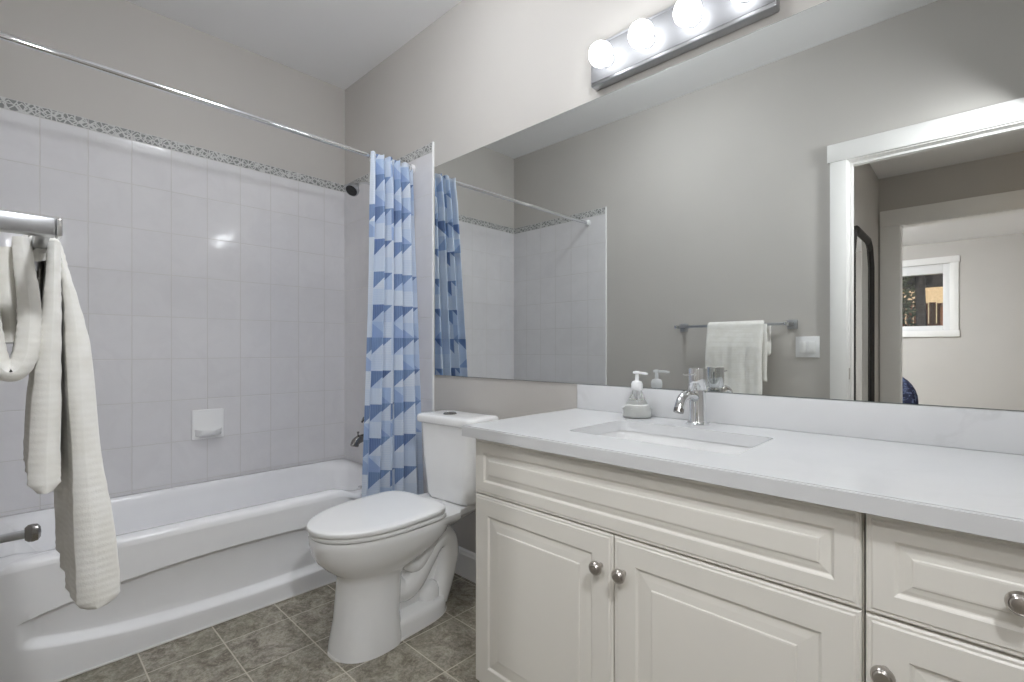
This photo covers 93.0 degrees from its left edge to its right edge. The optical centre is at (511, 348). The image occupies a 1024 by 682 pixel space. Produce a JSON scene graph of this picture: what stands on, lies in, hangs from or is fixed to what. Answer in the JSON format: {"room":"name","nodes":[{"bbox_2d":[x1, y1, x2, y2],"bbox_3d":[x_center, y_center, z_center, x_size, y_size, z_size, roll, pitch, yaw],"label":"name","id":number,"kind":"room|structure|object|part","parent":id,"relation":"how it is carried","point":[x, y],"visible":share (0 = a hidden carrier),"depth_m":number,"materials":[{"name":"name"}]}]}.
{"room":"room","nodes":[
{"label":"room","id":0,"kind":"room"},
{"bbox_2d":[0,96,343,515],"bbox_3d":[-1.603,-0.155,2.520,0.008,1.765,1.568,0,0,44],"label":"tiled wall","id":1,"kind":"structure","parent":0,"point":[202,278],"depth_m":2.44,"materials":[{"name":"tile"}]},
{"bbox_2d":[192,408,223,439],"bbox_3d":[-1.560,0.393,2.506,0.074,0.154,0.146,0,0,44],"label":"soap dish","id":2,"kind":"object","parent":1,"relation":"attached to","point":[206,423],"visible":1,"depth_m":2.51,"materials":[{"name":"white ceramic"}]},
{"bbox_2d":[195,427,221,435],"bbox_3d":[-1.557,0.432,2.503,0.066,0.034,0.122,0,0,44],"label":"tray","id":3,"kind":"object","parent":2,"relation":"on","point":[199,431],"depth_m":2.49,"materials":[{"name":"white ceramic"}]},
{"bbox_2d":[0,0,344,184],"bbox_3d":[-1.642,-0.288,2.557,0.100,2.712,1.570,0,0,44],"label":"wall","id":4,"kind":"structure","parent":0,"point":[121,35],"depth_m":2.42,"materials":[{"name":"beige paint"}]},
{"bbox_2d":[60,573,478,681],"bbox_3d":[-0.394,1.097,1.388,3.520,0.060,1.725,0,0,44],"label":"floor","id":5,"kind":"structure","parent":0,"point":[286,640],"depth_m":1.69,"materials":[{"name":"tile"}]},
{"bbox_2d":[0,458,362,681],"bbox_3d":[-1.320,0.863,2.247,0.774,0.410,1.546,0,0,44],"label":"bathtub","id":6,"kind":"object","parent":5,"relation":"on","point":[194,557],"visible":0.64,"depth_m":1.86,"materials":[{"name":"white ceramic"}]},
{"bbox_2d":[0,458,362,575],"bbox_3d":[-1.321,0.821,2.249,0.770,0.327,1.546,0,0,44],"label":"basin","id":7,"kind":"object","parent":6,"relation":"in","point":[253,524],"depth_m":2.05,"materials":[{"name":"white ceramic"}]},
{"bbox_2d":[307,410,498,663],"bbox_3d":[-0.423,0.674,1.935,0.388,0.787,0.774,0,0,40],"label":"toilet","id":8,"kind":"object","parent":5,"relation":"on","point":[392,556],"visible":0.97,"depth_m":1.79,"materials":[{"name":"white ceramic"}]},
{"bbox_3d":[-0.522,0.622,1.828,0.374,0.025,0.485,0,0,40],"label":"lid","id":9,"kind":"part","parent":8,"relation":"part of","materials":[{"name":"white plastic"}]},
{"bbox_3d":[-0.518,0.643,1.833,0.368,0.019,0.486,0,0,40],"label":"seat","id":10,"kind":"part","parent":8,"relation":"part of","materials":[{"name":"white plastic"}]},
{"bbox_3d":[-0.235,0.489,2.131,0.324,0.328,0.180,0,0,40],"label":"tank","id":11,"kind":"part","parent":8,"relation":"part of","materials":[{"name":"white ceramic"}]},
{"bbox_3d":[-0.240,0.305,2.124,0.350,0.040,0.191,0,0,40],"label":"tank lid","id":12,"kind":"part","parent":8,"relation":"part of","materials":[{"name":"white ceramic"}]},
{"bbox_2d":[476,439,865,681],"bbox_3d":[0.400,0.661,1.283,0.932,0.812,0.572,0,0,44],"label":"vanity cabinet","id":13,"kind":"object","parent":5,"relation":"on","point":[587,570],"visible":0.98,"depth_m":1.03,"materials":[{"name":"white wood"}]},
{"bbox_3d":[0.066,0.697,1.269,0.467,0.546,0.020,0,0,44],"label":"door","id":14,"kind":"part","parent":13,"relation":"part of","materials":[{"name":"white wood"}]},
{"bbox_3d":[0.194,0.499,1.109,0.032,0.032,0.034,0,0,44],"label":"knob","id":15,"kind":"part","parent":13,"relation":"part of","materials":[{"name":"silver metal"}]},
{"bbox_3d":[0.237,0.498,1.067,0.032,0.032,0.034,0,0,44],"label":"knob","id":16,"kind":"part","parent":13,"relation":"part of","materials":[{"name":"silver metal"}]},
{"bbox_3d":[0.402,0.697,0.946,0.459,0.546,0.020,0,0,44],"label":"door","id":17,"kind":"part","parent":13,"relation":"part of","materials":[{"name":"white wood"}]},
{"bbox_2d":[462,408,1023,543],"bbox_3d":[0.592,0.239,1.101,1.500,0.032,0.570,0,0,44],"label":"countertop","id":18,"kind":"structure","parent":13,"relation":"on","point":[977,492],"depth_m":0.95,"materials":[{"name":"white stone"}]},
{"bbox_2d":[622,371,651,418],"bbox_3d":[0.406,0.148,1.576,0.095,0.150,0.094,0,0,44],"label":"soap dispenser","id":19,"kind":"object","parent":18,"relation":"on","point":[636,407],"visible":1,"depth_m":1.55,"materials":[{"name":"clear plastic"}]},
{"bbox_2d":[623,390,651,418],"bbox_3d":[0.406,0.175,1.576,0.091,0.094,0.091,0,0,44],"label":"bottle","id":20,"kind":"object","parent":19,"relation":"on","point":[636,407],"depth_m":1.55,"materials":[{"name":"clear glass"}]},
{"bbox_2d":[600,430,752,453],"bbox_3d":[0.403,0.320,1.266,0.482,0.129,0.316,0,0,44],"label":"undermount sink","id":21,"kind":"object","parent":18,"relation":"in","point":[630,435],"visible":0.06,"depth_m":1.39,"materials":[{"name":"white ceramic"}]},
{"bbox_2d":[673,368,709,425],"bbox_3d":[0.513,0.141,1.399,0.069,0.165,0.174,0,0,44],"label":"faucet","id":22,"kind":"object","parent":18,"relation":"on","point":[697,377],"visible":1,"depth_m":1.41,"materials":[{"name":"silver metal"}]},
{"bbox_3d":[0.499,0.147,1.385,0.027,0.055,0.127,0,0,44],"label":"spout","id":23,"kind":"part","parent":22,"relation":"part of","materials":[{"name":"silver metal"}]},
{"bbox_3d":[0.549,0.091,1.437,0.051,0.067,0.051,0,0,44],"label":"handle","id":24,"kind":"part","parent":22,"relation":"part of","materials":[{"name":"silver metal"}]},
{"bbox_2d":[866,513,1023,681],"bbox_3d":[0.934,0.661,0.770,0.544,0.812,0.572,0,0,44],"label":"vanity cabinet","id":25,"kind":"object","parent":5,"relation":"on","point":[943,605],"visible":0.99,"depth_m":0.71,"materials":[{"name":"white wood"}]},
{"bbox_3d":[0.571,0.501,0.746,0.032,0.032,0.034,0,0,44],"label":"knob","id":26,"kind":"part","parent":25,"relation":"part of","materials":[{"name":"silver metal"}]},
{"bbox_3d":[0.766,0.697,0.595,0.541,0.546,0.020,0,0,44],"label":"door","id":27,"kind":"part","parent":25,"relation":"part of","materials":[{"name":"white wood"}]},
{"bbox_3d":[0.676,0.337,0.645,0.032,0.032,0.034,0,0,44],"label":"knob","id":28,"kind":"part","parent":25,"relation":"part of","materials":[{"name":"silver metal"}]},
{"bbox_2d":[126,0,461,89],"bbox_3d":[-0.413,-1.694,1.368,3.520,0.100,1.780,0,0,44],"label":"ceiling","id":29,"kind":"structure","parent":0,"point":[337,43],"depth_m":2.48,"materials":[{"name":"white paint"}]},
{"bbox_2d":[344,142,431,492],"bbox_3d":[-0.730,0.015,2.763,0.914,2.105,0.009,0,0,44],"label":"tiled wall","id":30,"kind":"structure","parent":0,"point":[356,209],"depth_m":2.92,"materials":[{"name":"tile"}]},
{"bbox_2d":[0,31,414,173],"bbox_3d":[-1.052,-0.944,1.990,0.048,0.050,1.553,0,0,43],"label":"curtain rod","id":31,"kind":"object","parent":30,"relation":"attached to","point":[6,37],"visible":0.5,"depth_m":1.76,"materials":[{"name":"silver metal"}]},
{"bbox_2d":[361,151,423,497],"bbox_3d":[-0.602,-0.033,2.385,0.167,1.861,0.344,0,0,44],"label":"shower curtain","id":32,"kind":"object","parent":31,"relation":"hanging from","point":[392,440],"visible":0.91,"depth_m":2.39,"materials":[{"name":"blue fabric"}]},
{"bbox_2d":[350,431,363,446],"bbox_3d":[-0.836,0.508,2.746,0.068,0.086,0.162,0,0,44],"label":"tub spout","id":33,"kind":"object","parent":30,"relation":"attached to","point":[358,439],"visible":0.59,"depth_m":2.70,"materials":[{"name":"silver metal"}]},
{"bbox_2d":[345,181,369,196],"bbox_3d":[-0.843,-0.904,2.733,0.078,0.116,0.194,0,0,41],"label":"shower","id":34,"kind":"object","parent":30,"relation":"attached to","point":[352,189],"visible":0.73,"depth_m":2.68,"materials":[{"name":"silver metal"}]},
{"bbox_3d":[-0.833,-0.932,2.764,0.017,0.042,0.130,0,0,44],"label":"arm","id":35,"kind":"part","parent":34,"relation":"part of","materials":[{"name":"silver metal"}]},
{"bbox_2d":[432,142,433,410],"bbox_3d":[-0.397,0.014,2.441,0.011,2.107,0.011,0,0,44],"label":"trim","id":36,"kind":"structure","parent":30,"relation":"attached to","point":[432,142],"depth_m":2.44,"materials":[{"name":"white ceramic"}]},
{"bbox_2d":[345,0,1023,552],"bbox_3d":[0.169,-0.288,1.974,3.520,2.712,0.100,0,0,44],"label":"wall","id":37,"kind":"structure","parent":0,"point":[484,72],"depth_m":2.16,"materials":[{"name":"beige paint"}]},
{"bbox_2d":[455,546,475,582],"bbox_3d":[-0.064,1.004,2.119,0.915,0.128,0.014,0,0,44],"label":"baseboard","id":38,"kind":"structure","parent":37,"relation":"attached to","point":[466,562],"depth_m":2.25,"materials":[{"name":"white paint"}]},
{"bbox_2d":[589,0,779,90],"bbox_3d":[0.483,-1.009,1.513,0.606,0.147,0.127,0,0,44],"label":"vanity light","id":39,"kind":"object","parent":37,"relation":"attached to","point":[684,26],"visible":1,"depth_m":1.52,"materials":[{"name":"silver metal"}]},
{"bbox_3d":[0.299,-1.004,1.652,0.081,0.081,0.072,0,0,44],"label":"globe bulb","id":40,"kind":"part","parent":39,"relation":"part of","materials":[{"name":"white glass"}]},
{"bbox_2d":[604,53,613,67],"bbox_3d":[0.329,-1.004,1.684,0.048,0.048,0.018,0,0,44],"label":"socket","id":41,"kind":"object","parent":39,"relation":"attached to","point":[610,64],"depth_m":1.68,"materials":[{"name":"silver metal"}]},
{"bbox_3d":[0.409,-1.004,1.547,0.081,0.081,0.072,0,0,44],"label":"globe bulb","id":42,"kind":"part","parent":39,"relation":"part of","materials":[{"name":"white glass"}]},
{"bbox_2d":[644,35,654,48],"bbox_3d":[0.439,-1.004,1.578,0.048,0.048,0.018,0,0,44],"label":"socket","id":43,"kind":"object","parent":39,"relation":"attached to","point":[651,45],"depth_m":1.57,"materials":[{"name":"silver metal"}]},
{"bbox_3d":[0.518,-1.004,1.441,0.081,0.081,0.072,0,0,44],"label":"globe bulb","id":44,"kind":"part","parent":39,"relation":"part of","materials":[{"name":"white glass"}]},
{"bbox_2d":[688,13,701,27],"bbox_3d":[0.549,-1.004,1.472,0.048,0.048,0.018,0,0,44],"label":"socket","id":45,"kind":"object","parent":39,"relation":"attached to","point":[698,23],"depth_m":1.47,"materials":[{"name":"silver metal"}]},
{"bbox_2d":[435,0,1023,410],"bbox_3d":[0.471,-0.388,1.609,2.376,1.041,0.006,0,0,44],"label":"wall mirror","id":46,"kind":"object","parent":37,"relation":"attached to","point":[825,200],"visible":1,"depth_m":1.35,"materials":[{"name":"white mirror"}]},
{"bbox_2d":[577,384,1023,454],"bbox_3d":[0.786,0.178,1.297,1.491,0.089,0.019,0,0,44],"label":"backsplash","id":47,"kind":"structure","parent":37,"relation":"attached to","point":[1000,431],"depth_m":1.22,"materials":[{"name":"white stone"}]},
{"bbox_3d":[-0.992,-0.289,0.766,3.520,2.712,0.110,0,0,44],"label":"wall","id":48,"kind":"structure","parent":0,"visible":0},
{"bbox_2d":[0,523,40,542],"bbox_3d":[-0.992,0.367,0.932,0.050,0.050,0.128,0,0,44],"label":"toilet paper holder","id":49,"kind":"object","parent":48,"relation":"attached to","point":[32,532],"visible":1,"depth_m":0.95,"materials":[{"name":"silver metal"}]},
{"bbox_3d":[-0.996,0.367,0.928,0.017,0.017,0.102,0,0,44],"label":"arm","id":50,"kind":"part","parent":49,"relation":"part of","materials":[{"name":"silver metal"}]},
{"bbox_3d":[-0.956,0.367,0.969,0.035,0.035,0.025,0,0,44],"label":"knob","id":51,"kind":"part","parent":49,"relation":"part of","materials":[{"name":"silver metal"}]},
{"bbox_2d":[0,211,62,272],"bbox_3d":[-0.780,-0.136,0.725,0.678,0.052,0.124,0,0,44],"label":"towel bar","id":52,"kind":"object","parent":48,"relation":"attached to","point":[41,229],"visible":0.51,"depth_m":0.53,"materials":[{"name":"silver metal"}]},
{"bbox_3d":[-0.557,-0.136,0.506,0.052,0.052,0.118,0,0,44],"label":"post","id":53,"kind":"part","parent":52,"relation":"part of","materials":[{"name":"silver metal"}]},
{"bbox_2d":[0,235,119,609],"bbox_3d":[-0.701,0.099,0.732,0.340,0.514,0.140,0,0,44],"label":"towel","id":54,"kind":"object","parent":52,"relation":"hanging from","point":[41,314],"visible":0.93,"depth_m":0.65,"materials":[{"name":"white fabric"}]}
]}

